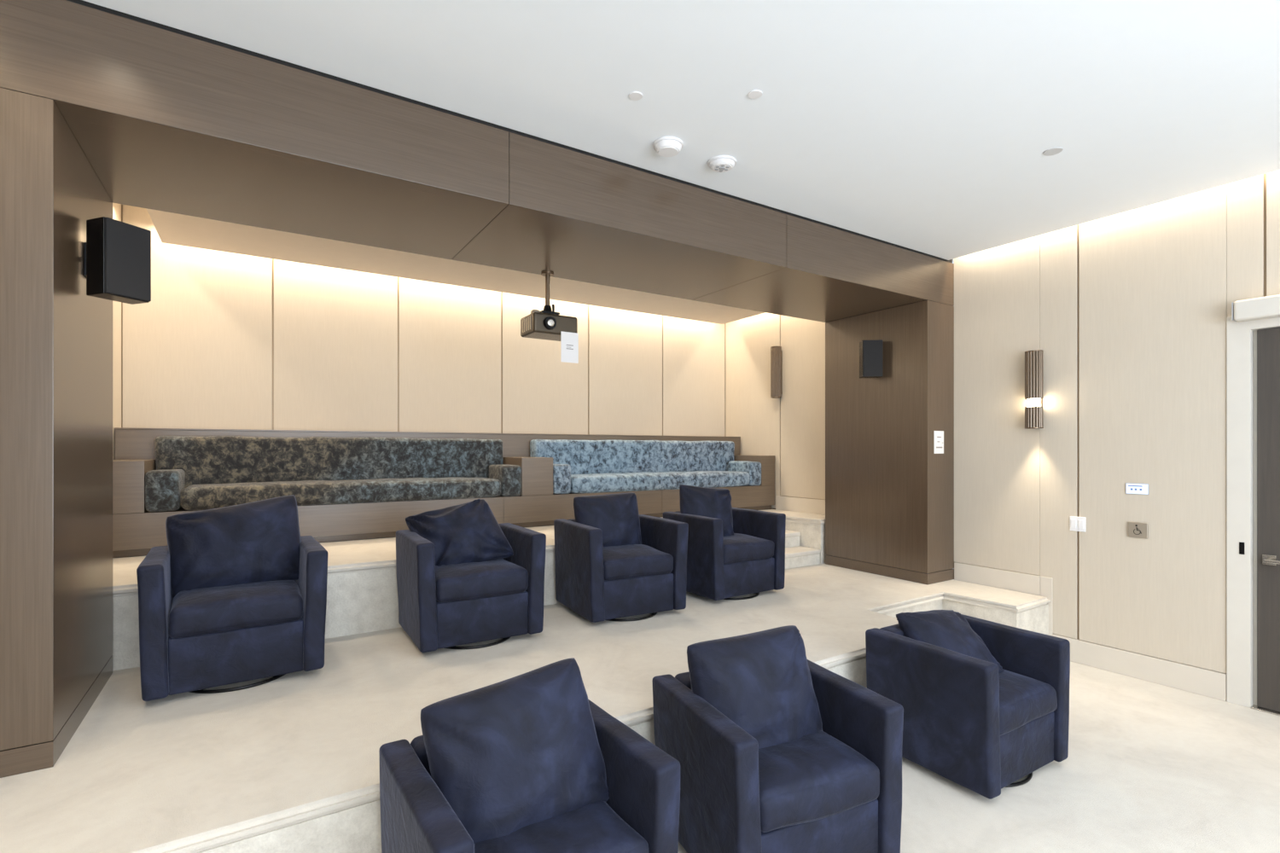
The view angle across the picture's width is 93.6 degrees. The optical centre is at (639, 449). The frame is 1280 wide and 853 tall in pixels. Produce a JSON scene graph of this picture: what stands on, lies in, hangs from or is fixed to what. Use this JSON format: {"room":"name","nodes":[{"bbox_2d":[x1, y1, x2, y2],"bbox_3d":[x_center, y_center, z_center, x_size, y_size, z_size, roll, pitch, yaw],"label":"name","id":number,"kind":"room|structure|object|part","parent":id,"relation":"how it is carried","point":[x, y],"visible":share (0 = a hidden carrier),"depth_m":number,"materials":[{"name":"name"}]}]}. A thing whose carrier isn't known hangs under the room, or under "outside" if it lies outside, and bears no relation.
{"room":"home theater","nodes":[
{"label":"home theater","id":0,"kind":"room"},
{"bbox_2d":[112,203,121,459],"bbox_3d":[-3.487,-0.380,3.743,0.114,3.160,1.978,0,0,-33],"label":"wall","id":1,"kind":"structure","parent":0,"point":[116,207],"depth_m":4.44,"materials":[{"name":"fabric"}]},
{"bbox_2d":[121,203,725,436],"bbox_3d":[-1.458,-0.380,6.286,6.247,3.160,0.114,0,0,-33],"label":"wall","id":2,"kind":"structure","parent":0,"point":[223,340],"depth_m":5.59,"materials":[{"name":"fabric"}]},
{"bbox_2d":[146,209,766,324],"bbox_3d":[-0.829,-1.610,5.328,5.541,0.080,1.754,0,0,-33],"label":"cove","id":3,"kind":"object","parent":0,"point":[175,229],"visible":0.36,"depth_m":5.14,"materials":[{"name":"paint"}]},
{"bbox_2d":[112,509,825,670],"bbox_3d":[-0.902,0.928,5.418,6.047,0.437,1.947,0,0,-33],"label":"platform riser","id":4,"kind":"structure","parent":0,"point":[362,597],"depth_m":3.79,"materials":[{"name":"beige stone"}]},
{"bbox_2d":[112,427,774,558],"bbox_3d":[-1.184,0.277,5.853,6.029,0.867,0.904,0,0,-33],"label":"bench","id":5,"kind":"object","parent":4,"relation":"on","point":[136,530],"visible":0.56,"depth_m":4.88,"materials":[{"name":"brown wood"}]},
{"bbox_3d":[-2.993,0.541,4.169,1.058,0.238,0.020,0,0,-33],"label":"panel","id":6,"kind":"part","parent":5,"relation":"part of","materials":[{"name":"brown wood"}]},
{"bbox_2d":[145,436,521,511],"bbox_3d":[-2.324,0.164,4.929,2.633,0.536,0.643,0,0,-33],"label":"sofa","id":7,"kind":"object","parent":5,"relation":"on","point":[190,473],"visible":0.97,"depth_m":4.79,"materials":[{"name":"grey mottled patterned upholstery fabric"}]},
{"bbox_3d":[-3.298,0.280,4.182,0.185,0.279,0.402,0,0,-33],"label":"armrest","id":8,"kind":"part","parent":7,"relation":"part of","materials":[{"name":"grey fabric"}]},
{"bbox_3d":[-2.449,0.159,5.123,2.626,0.526,0.179,0,0,-33],"label":"backrest","id":9,"kind":"part","parent":7,"relation":"part of","materials":[{"name":"grey fabric"}]},
{"bbox_2d":[180,477,500,510],"bbox_3d":[-2.278,0.339,4.855,2.255,0.187,0.467,0,0,-33],"label":"seat cushion","id":10,"kind":"object","parent":7,"relation":"on","point":[196,494],"depth_m":4.63,"materials":[{"name":"grey fabric"}]},
{"bbox_3d":[-1.238,0.282,5.501,0.188,0.280,0.402,0,0,-33],"label":"armrest","id":11,"kind":"part","parent":7,"relation":"part of","materials":[{"name":"grey fabric"}]},
{"bbox_3d":[-1.877,0.541,4.884,1.588,0.238,0.020,0,0,-33],"label":"panel","id":12,"kind":"part","parent":5,"relation":"part of","materials":[{"name":"brown wood"}]},
{"bbox_3d":[-0.492,0.541,5.772,1.698,0.238,0.020,0,0,-33],"label":"panel","id":13,"kind":"part","parent":5,"relation":"part of","materials":[{"name":"brown wood"}]},
{"bbox_2d":[529,439,761,494],"bbox_3d":[0.148,0.165,6.512,2.626,0.537,0.646,0,0,-33],"label":"sofa","id":14,"kind":"object","parent":5,"relation":"on","point":[579,466],"visible":0.88,"depth_m":6.42,"materials":[{"name":"blue fabric"}]},
{"bbox_3d":[-0.822,0.281,5.769,0.187,0.280,0.404,0,0,-33],"label":"armrest","id":15,"kind":"part","parent":14,"relation":"part of","materials":[{"name":"blue fabric"}]},
{"bbox_3d":[0.021,0.160,6.707,2.623,0.527,0.180,0,0,-33],"label":"backrest","id":16,"kind":"part","parent":14,"relation":"part of","materials":[{"name":"blue fabric"}]},
{"bbox_2d":[570,471,749,493],"bbox_3d":[0.197,0.340,6.439,2.248,0.187,0.471,0,0,-33],"label":"seat cushion","id":17,"kind":"object","parent":14,"relation":"on","point":[580,481],"depth_m":6.18,"materials":[{"name":"blue fabric"}]},
{"bbox_3d":[1.230,0.281,7.084,0.187,0.280,0.405,0,0,-33],"label":"armrest","id":18,"kind":"part","parent":14,"relation":"part of","materials":[{"name":"blue fabric"}]},
{"bbox_3d":[0.908,0.541,6.669,1.624,0.238,0.020,0,0,-33],"label":"panel","id":19,"kind":"part","parent":5,"relation":"part of","materials":[{"name":"brown wood"}]},
{"bbox_2d":[0,563,1050,852],"bbox_3d":[-0.460,1.373,4.588,6.198,0.453,3.822,0,0,-33],"label":"floor","id":20,"kind":"structure","parent":0,"point":[289,763],"depth_m":2.58,"materials":[{"name":"beige carpet"}]},
{"bbox_2d":[136,494,328,701],"bbox_3d":[-2.074,0.702,3.105,0.756,0.889,0.664,0,0,-35],"label":"armchair","id":21,"kind":"object","parent":20,"relation":"on","point":[235,594],"visible":1,"depth_m":2.97,"materials":[{"name":"blue fabric"}]},
{"bbox_3d":[-2.337,0.813,2.922,0.115,0.604,0.663,0,0,-35],"label":"armrest","id":22,"kind":"part","parent":21,"relation":"part of","materials":[{"name":"blue fabric"}]},
{"bbox_2d":[165,494,301,598],"bbox_3d":[-2.134,0.510,3.189,0.587,0.473,0.251,-6,-11,-33],"label":"cushion","id":23,"kind":"object","parent":21,"relation":"on","point":[258,543],"depth_m":3.10,"materials":[{"name":"blue fabric"}]},
{"bbox_2d":[167,580,302,638],"bbox_3d":[-2.045,0.790,3.061,0.548,0.196,0.547,0,0,-35],"label":"seat cushion","id":24,"kind":"object","parent":21,"relation":"on","point":[235,608],"depth_m":2.89,"materials":[{"name":"blue fabric"}]},
{"bbox_3d":[-2.052,0.984,3.072,0.542,0.257,0.527,0,0,-35],"label":"panel","id":25,"kind":"part","parent":21,"relation":"part of","materials":[{"name":"blue fabric"}]},
{"bbox_3d":[-1.811,0.812,3.287,0.116,0.603,0.664,0,0,-35],"label":"armrest","id":26,"kind":"part","parent":21,"relation":"part of","materials":[{"name":"blue fabric"}]},
{"bbox_2d":[395,499,546,652],"bbox_3d":[-1.057,0.733,3.727,0.759,0.827,0.666,0,0,-32],"label":"armchair","id":27,"kind":"object","parent":20,"relation":"on","point":[464,576],"visible":1,"depth_m":3.56,"materials":[{"name":"blue fabric"}]},
{"bbox_3d":[-1.330,0.812,3.559,0.116,0.603,0.664,0,0,-32],"label":"armrest","id":28,"kind":"part","parent":27,"relation":"part of","materials":[{"name":"blue fabric"}]},
{"bbox_2d":[405,499,513,565],"bbox_3d":[-1.135,0.551,3.796,0.584,0.418,0.280,-13,-19,-21],"label":"cushion","id":29,"kind":"object","parent":27,"relation":"on","point":[469,533],"depth_m":3.72,"materials":[{"name":"blue fabric"}]},
{"bbox_2d":[435,558,529,603],"bbox_3d":[-1.028,0.787,3.683,0.554,0.194,0.551,0,0,-32],"label":"seat cushion","id":30,"kind":"object","parent":27,"relation":"on","point":[470,580],"depth_m":3.51,"materials":[{"name":"blue fabric"}]},
{"bbox_3d":[-1.037,0.985,3.693,0.543,0.257,0.528,0,0,-32],"label":"panel","id":31,"kind":"part","parent":27,"relation":"part of","materials":[{"name":"blue fabric"}]},
{"bbox_3d":[-0.784,0.812,3.896,0.117,0.603,0.664,0,0,-32],"label":"armrest","id":32,"kind":"part","parent":27,"relation":"part of","materials":[{"name":"blue fabric"}]},
{"bbox_2d":[0,0,954,778],"bbox_3d":[-0.136,-0.303,4.083,6.198,2.901,1.087,0,0,-33],"label":"frame","id":33,"kind":"object","parent":20,"relation":"on","point":[99,109],"visible":1,"depth_m":2.83,"materials":[{"name":"brown wood"}]},
{"bbox_2d":[83,216,151,304],"bbox_3d":[-2.290,-0.810,2.615,0.212,0.320,0.175,0,0,19],"label":"loudspeaker","id":34,"kind":"object","parent":33,"relation":"attached to","point":[117,254],"visible":1,"depth_m":2.55,"materials":[{"name":"black paint"}]},
{"bbox_2d":[104,217,151,302],"bbox_3d":[-2.197,-0.810,2.583,0.016,0.314,0.169,0,0,19],"label":"grille","id":35,"kind":"object","parent":34,"relation":"attached to","point":[127,247],"depth_m":2.57,"materials":[{"name":"black fabric"}]},
{"bbox_3d":[-1.855,-1.448,2.981,2.112,0.371,1.086,0,0,-33],"label":"lintel panel","id":36,"kind":"part","parent":33,"relation":"part of","materials":[{"name":"brown wood"}]},
{"bbox_2d":[66,0,948,261],"bbox_3d":[0.092,-1.647,3.646,6.110,0.030,0.096,0,0,-33],"label":"trim","id":37,"kind":"structure","parent":33,"relation":"attached to","point":[78,2],"depth_m":2.87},
{"bbox_2d":[520,271,577,341],"bbox_3d":[-0.648,-1.036,4.315,0.344,0.455,0.296,0,0,-33],"label":"projector","id":38,"kind":"object","parent":33,"relation":"hanging from","point":[548,324],"visible":0.98,"depth_m":4.25,"materials":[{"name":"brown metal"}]},
{"bbox_2d":[522,316,530,332],"bbox_3d":[-0.799,-0.878,4.236,0.004,0.090,0.155,0,0,-33],"label":"vent","id":39,"kind":"object","parent":38,"relation":"attached to","point":[526,320],"depth_m":4.24,"materials":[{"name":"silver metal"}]},
{"bbox_3d":[-0.734,-0.962,4.221,0.069,0.027,0.069,0,0,-33],"label":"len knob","id":40,"kind":"part","parent":38,"relation":"part of","materials":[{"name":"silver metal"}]},
{"bbox_3d":[-0.656,-0.878,4.331,0.340,0.140,0.260,0,0,-33],"label":"casing","id":41,"kind":"part","parent":38,"relation":"part of","materials":[{"name":"black plastic"}]},
{"bbox_2d":[560,331,578,363],"bbox_3d":[-0.499,-0.723,4.271,0.135,0.215,0.002,0,0,-33],"label":"paper notice","id":42,"kind":"object","parent":38,"relation":"attached to","point":[569,341],"visible":1,"depth_m":4.27,"materials":[{"name":"grey paper"}]},
{"bbox_3d":[-0.119,-1.448,4.094,2.008,0.371,1.086,0,0,-33],"label":"lintel panel","id":43,"kind":"part","parent":33,"relation":"part of","materials":[{"name":"brown wood"}]},
{"bbox_3d":[1.600,-1.448,5.196,2.072,0.371,1.086,0,0,-33],"label":"lintel panel","id":44,"kind":"part","parent":33,"relation":"part of","materials":[{"name":"brown wood"}]},
{"bbox_2d":[859,339,882,378],"bbox_3d":[2.091,-0.815,5.471,0.175,0.330,0.199,0,0,5],"label":"loudspeaker","id":45,"kind":"object","parent":33,"relation":"attached to","point":[870,352],"visible":1,"depth_m":5.37,"materials":[{"name":"black paint"}]},
{"bbox_2d":[934,430,943,453],"bbox_3d":[2.571,-0.059,5.171,0.145,0.195,0.002,0,0,-33],"label":"paper notice","id":46,"kind":"object","parent":33,"relation":"attached to","point":[939,435],"visible":1,"depth_m":5.17,"materials":[{"name":"grey paper"}]},
{"bbox_2d":[553,492,687,622],"bbox_3d":[-0.146,0.736,4.288,0.756,0.822,0.664,0,0,-29],"label":"armchair","id":47,"kind":"object","parent":20,"relation":"on","point":[613,561],"visible":1,"depth_m":4.12,"materials":[{"name":"blue fabric"}]},
{"bbox_3d":[-0.427,0.812,4.134,0.116,0.603,0.664,0,0,-29],"label":"armrest","id":48,"kind":"part","parent":47,"relation":"part of","materials":[{"name":"blue fabric"}]},
{"bbox_2d":[573,492,641,547],"bbox_3d":[-0.232,0.547,4.380,0.509,0.438,0.220,-2,-9,-29],"label":"cushion","id":49,"kind":"object","parent":47,"relation":"on","point":[617,515],"depth_m":4.30,"materials":[{"name":"blue fabric"}]},
{"bbox_2d":[603,544,673,581],"bbox_3d":[-0.121,0.790,4.240,0.548,0.199,0.556,0,0,-29],"label":"seat cushion","id":50,"kind":"object","parent":47,"relation":"on","point":[621,562],"depth_m":4.04,"materials":[{"name":"blue fabric"}]},
{"bbox_3d":[-0.128,0.984,4.252,0.543,0.257,0.527,0,0,-29],"label":"panel","id":51,"kind":"part","parent":47,"relation":"part of","materials":[{"name":"blue fabric"}]},
{"bbox_3d":[0.134,0.811,4.442,0.116,0.604,0.664,0,0,-29],"label":"armrest","id":52,"kind":"part","parent":47,"relation":"part of","materials":[{"name":"blue fabric"}]},
{"bbox_2d":[663,484,785,600],"bbox_3d":[0.675,0.717,4.854,0.758,0.860,0.666,0,0,-33],"label":"armchair","id":53,"kind":"object","parent":20,"relation":"on","point":[732,552],"visible":0.91,"depth_m":4.65,"materials":[{"name":"blue fabric"}]},
{"bbox_3d":[0.406,0.812,4.680,0.116,0.603,0.664,0,0,-33],"label":"armrest","id":54,"kind":"part","parent":53,"relation":"part of","materials":[{"name":"blue fabric"}]},
{"bbox_2d":[679,484,733,535],"bbox_3d":[0.540,0.527,4.879,0.460,0.478,0.217,2,-13,-21],"label":"cushion","id":55,"kind":"object","parent":53,"relation":"on","point":[712,503],"depth_m":4.81,"materials":[{"name":"blue fabric"}]},
{"bbox_2d":[723,533,773,564],"bbox_3d":[0.704,0.789,4.809,0.551,0.189,0.550,0,0,-33],"label":"seat cushion","id":56,"kind":"object","parent":53,"relation":"on","point":[738,548],"depth_m":4.62,"materials":[{"name":"blue fabric"}]},
{"bbox_3d":[0.696,0.985,4.821,0.542,0.258,0.527,0,0,-33],"label":"panel","id":57,"kind":"part","parent":53,"relation":"part of","materials":[{"name":"blue fabric"}]},
{"bbox_3d":[0.943,0.812,5.027,0.118,0.604,0.662,0,0,-33],"label":"armrest","id":58,"kind":"part","parent":53,"relation":"part of","materials":[{"name":"blue fabric"}]},
{"bbox_2d":[82,0,1279,260],"bbox_3d":[1.822,-1.711,1.030,6.020,0.120,6.168,0,0,-33],"label":"ceiling","id":59,"kind":"structure","parent":0,"point":[926,126],"depth_m":2.71,"materials":[{"name":"paint"}]},
{"bbox_2d":[628,91,642,100],"bbox_3d":[-0.019,-1.649,2.806,0.066,0.005,0.066,0,0,-33],"label":"sprinkler cover","id":60,"kind":"object","parent":59,"relation":"attached to","point":[635,96],"visible":1,"depth_m":2.80,"materials":[{"name":"white plastic"}]},
{"bbox_2d":[652,136,683,157],"bbox_3d":[0.152,-1.629,3.254,0.166,0.045,0.166,0,0,-33],"label":"smoke detector","id":61,"kind":"object","parent":59,"relation":"attached to","point":[666,146],"visible":1,"depth_m":3.21,"materials":[{"name":"white plastic"}]},
{"bbox_2d":[707,155,736,172],"bbox_3d":[0.471,-1.631,3.457,0.166,0.041,0.166,0,0,-33],"label":"smoke detector","id":62,"kind":"object","parent":59,"relation":"attached to","point":[721,163],"visible":1,"depth_m":3.42,"materials":[{"name":"white plastic"}]},
{"bbox_2d":[748,89,762,98],"bbox_3d":[0.535,-1.649,2.793,0.066,0.005,0.066,0,0,-33],"label":"sprinkler cover","id":63,"kind":"object","parent":59,"relation":"attached to","point":[755,94],"visible":1,"depth_m":2.79,"materials":[{"name":"white plastic"}]},
{"bbox_2d":[1042,146,1063,156],"bbox_3d":[2.286,-1.649,3.329,0.090,0.005,0.090,0,0,-33],"label":"sprinkler cover","id":64,"kind":"object","parent":59,"relation":"attached to","point":[1052,151],"visible":1,"depth_m":3.32,"materials":[{"name":"grey paint"}]},
{"bbox_2d":[677,661,1279,852],"bbox_3d":[0.943,1.700,2.399,6.798,0.200,9.622,0,0,-33],"label":"floor","id":65,"kind":"structure","parent":0,"point":[1149,767],"depth_m":2.83,"materials":[{"name":"beige stone"}]},
{"bbox_2d":[378,657,680,852],"bbox_3d":[-0.364,1.172,1.917,0.757,0.854,0.664,0,0,-35],"label":"armchair","id":66,"kind":"object","parent":65,"relation":"on","point":[526,763],"visible":1,"depth_m":1.85,"materials":[{"name":"blue fabric"}]},
{"bbox_3d":[-0.519,1.265,2.139,0.560,0.598,0.120,0,0,-35],"label":"backrest","id":67,"kind":"part","parent":66,"relation":"part of","materials":[{"name":"blue fabric"}]},
{"bbox_3d":[-0.626,1.264,1.734,0.116,0.604,0.664,0,0,-35],"label":"armrest","id":68,"kind":"part","parent":66,"relation":"part of","materials":[{"name":"blue fabric"}]},
{"bbox_2d":[420,657,608,844],"bbox_3d":[-0.393,1.000,1.959,0.548,0.487,0.239,-8,-16,-32],"label":"cushion","id":69,"kind":"object","parent":66,"relation":"on","point":[525,756],"depth_m":1.87,"materials":[{"name":"blue fabric"}]},
{"bbox_2d":[471,801,649,852],"bbox_3d":[-0.333,1.242,1.873,0.548,0.193,0.548,0,0,-35],"label":"seat cushion","id":70,"kind":"object","parent":66,"relation":"on","point":[585,827],"depth_m":1.80,"materials":[{"name":"blue fabric"}]},
{"bbox_3d":[-0.102,1.265,2.101,0.116,0.604,0.662,0,0,-35],"label":"armrest","id":71,"kind":"part","parent":66,"relation":"part of","materials":[{"name":"blue fabric"}]},
{"bbox_2d":[651,625,903,852],"bbox_3d":[0.526,1.185,2.415,0.759,0.829,0.668,0,0,-24],"label":"armchair","id":72,"kind":"object","parent":65,"relation":"on","point":[776,750],"visible":0.94,"depth_m":2.25,"materials":[{"name":"blue fabric"}]},
{"bbox_3d":[0.415,1.265,2.663,0.562,0.599,0.119,0,0,-24],"label":"backrest","id":73,"kind":"part","parent":72,"relation":"part of","materials":[{"name":"blue fabric"}]},
{"bbox_3d":[0.233,1.265,2.284,0.116,0.604,0.662,0,0,-24],"label":"armrest","id":74,"kind":"part","parent":72,"relation":"part of","materials":[{"name":"blue fabric"}]},
{"bbox_2d":[686,625,822,749],"bbox_3d":[0.474,1.010,2.470,0.558,0.487,0.254,-2,-17,-24],"label":"cushion","id":75,"kind":"object","parent":72,"relation":"on","point":[761,681],"depth_m":2.38,"materials":[{"name":"blue fabric"}]},
{"bbox_2d":[758,731,878,833],"bbox_3d":[0.545,1.241,2.369,0.548,0.193,0.550,0,0,-24],"label":"seat cushion","id":76,"kind":"object","parent":72,"relation":"on","point":[811,782],"depth_m":2.17,"materials":[{"name":"blue fabric"}]},
{"bbox_3d":[0.542,1.437,2.379,0.543,0.257,0.527,0,0,-24],"label":"panel","id":77,"kind":"part","parent":72,"relation":"part of","materials":[{"name":"blue fabric"}]},
{"bbox_3d":[0.818,1.264,2.546,0.116,0.603,0.665,0,0,-24],"label":"armrest","id":78,"kind":"part","parent":72,"relation":"part of","materials":[{"name":"blue fabric"}]},
{"bbox_2d":[865,610,1070,799],"bbox_3d":[1.692,1.243,3.132,0.759,0.713,0.664,0,0,-31],"label":"armchair","id":79,"kind":"object","parent":65,"relation":"on","point":[985,703],"visible":0.89,"depth_m":2.94,"materials":[{"name":"blue fabric"}]},
{"bbox_3d":[1.551,1.265,3.363,0.561,0.598,0.119,0,0,-31],"label":"backrest","id":80,"kind":"part","parent":79,"relation":"part of","materials":[{"name":"blue fabric"}]},
{"bbox_3d":[1.417,1.265,2.967,0.118,0.604,0.662,0,0,-31],"label":"armrest","id":81,"kind":"part","parent":79,"relation":"part of","materials":[{"name":"blue fabric"}]},
{"bbox_2d":[896,610,1004,673],"bbox_3d":[1.650,1.055,3.200,0.460,0.192,0.448,4,38,-23],"label":"cushion","id":82,"kind":"object","parent":79,"relation":"on","point":[949,630],"depth_m":3.17,"materials":[{"name":"blue fabric"}]},
{"bbox_3d":[1.965,1.265,3.297,0.119,0.603,0.663,0,0,-31],"label":"armrest","id":83,"kind":"part","parent":79,"relation":"part of","materials":[{"name":"blue fabric"}]},
{"bbox_3d":[1.712,1.438,3.098,0.543,0.257,0.527,0,0,-31],"label":"panel","id":84,"kind":"part","parent":79,"relation":"part of","materials":[{"name":"blue fabric"}]},
{"bbox_2d":[998,669,1055,735],"bbox_3d":[1.719,1.243,3.088,0.550,0.194,0.552,0,0,-31],"label":"seat cushion","id":85,"kind":"object","parent":79,"relation":"on","point":[1026,696],"depth_m":2.91,"materials":[{"name":"blue fabric"}]},
{"bbox_2d":[725,169,1279,674],"bbox_3d":[3.654,-0.180,4.018,0.114,3.560,9.222,0,0,-33],"label":"wall","id":86,"kind":"structure","parent":0,"point":[1127,312],"depth_m":4.39,"materials":[{"name":"fabric"}]},
{"bbox_2d":[770,346,782,398],"bbox_3d":[1.588,-0.897,7.016,0.127,0.594,0.124,0,0,-33],"label":"wall sconce","id":87,"kind":"object","parent":86,"relation":"attached to","point":[776,352],"visible":1,"depth_m":6.97,"materials":[{"name":"brown metal"}]},
{"bbox_3d":[1.635,-0.895,7.047,0.015,0.510,0.070,0,0,-33],"label":"plate","id":88,"kind":"part","parent":87,"relation":"part of","materials":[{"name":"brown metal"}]},
{"bbox_2d":[775,495,825,515],"bbox_3d":[1.897,0.635,6.665,0.028,0.170,1.048,0,0,-33],"label":"baseboard","id":89,"kind":"structure","parent":86,"relation":"attached to","point":[787,503],"depth_m":6.77,"materials":[{"name":"paint"}]},
{"bbox_2d":[1024,349,1043,429],"bbox_3d":[3.077,-0.463,4.694,0.127,0.602,0.124,0,0,-33],"label":"wall sconce","id":90,"kind":"object","parent":86,"relation":"attached to","point":[1033,359],"visible":1,"depth_m":4.65,"materials":[{"name":"brown metal"}]},
{"bbox_3d":[3.075,-0.576,4.694,0.121,0.368,0.121,0,0,-33],"label":"lamp shade","id":91,"kind":"part","parent":90,"relation":"part of","materials":[{"name":"brown metal"}]},
{"bbox_3d":[3.075,-0.248,4.694,0.121,0.163,0.121,0,0,-33],"label":"lamp shade","id":92,"kind":"part","parent":90,"relation":"part of","materials":[{"name":"brown metal"}]},
{"bbox_2d":[1069,516,1085,532],"bbox_3d":[3.271,0.560,4.496,0.014,0.110,0.104,0,0,-33],"label":"light switch","id":93,"kind":"object","parent":86,"relation":"attached to","point":[1076,524],"visible":1,"depth_m":4.50,"materials":[{"name":"white plastic"}]},
{"bbox_2d":[954,562,1226,701],"bbox_3d":[4.437,1.298,2.703,0.028,0.604,6.163,0,0,-33],"label":"baseboard","id":94,"kind":"structure","parent":86,"relation":"attached to","point":[1210,683],"depth_m":4.33,"materials":[{"name":"paint"}]},
{"bbox_2d":[1125,482,1149,494],"bbox_3d":[3.467,0.277,4.194,0.010,0.078,0.132,0,0,-33],"label":"panel","id":95,"kind":"object","parent":86,"relation":"attached to","point":[1131,488],"visible":1,"depth_m":4.19,"materials":[{"name":"grey plastic"}]},
{"bbox_2d":[1128,521,1148,538],"bbox_3d":[3.467,0.562,4.186,0.020,0.105,0.112,0,0,-33],"label":"plate","id":96,"kind":"object","parent":86,"relation":"attached to","point":[1135,529],"visible":1,"depth_m":4.18,"materials":[{"name":"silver metal"}]},
{"bbox_2d":[1226,316,1279,708],"bbox_3d":[4.090,0.381,3.323,0.122,2.439,1.221,0,0,-33],"label":"door frame","id":97,"kind":"structure","parent":86,"relation":"attached to","point":[1241,337],"depth_m":3.74,"materials":[{"name":"white paint"}]},
{"bbox_2d":[1239,541,1244,554],"bbox_3d":[3.747,0.618,3.744,0.004,0.075,0.024,0,0,-33],"label":"strike plate","id":98,"kind":"object","parent":97,"relation":"attached to","point":[1241,544],"visible":1,"depth_m":3.74,"materials":[{"name":"black metal"}]},
{"bbox_2d":[1231,294,1279,322],"bbox_3d":[3.977,-0.853,3.295,0.095,0.125,1.056,0,0,-33],"label":"operator","id":99,"kind":"object","parent":86,"relation":"attached to","point":[1265,307],"visible":1,"depth_m":3.62,"materials":[{"name":"white paint"}]},
{"bbox_2d":[1250,327,1279,716],"bbox_3d":[4.038,0.432,3.355,0.155,2.335,0.891,0,0,-33],"label":"door","id":100,"kind":"structure","parent":86,"relation":"in","point":[1268,340],"depth_m":3.67,"materials":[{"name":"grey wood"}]},
{"bbox_3d":[3.831,0.675,3.598,0.067,0.020,0.133,0,0,-33],"label":"lever","id":101,"kind":"part","parent":100,"relation":"part of","materials":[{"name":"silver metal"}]}
]}

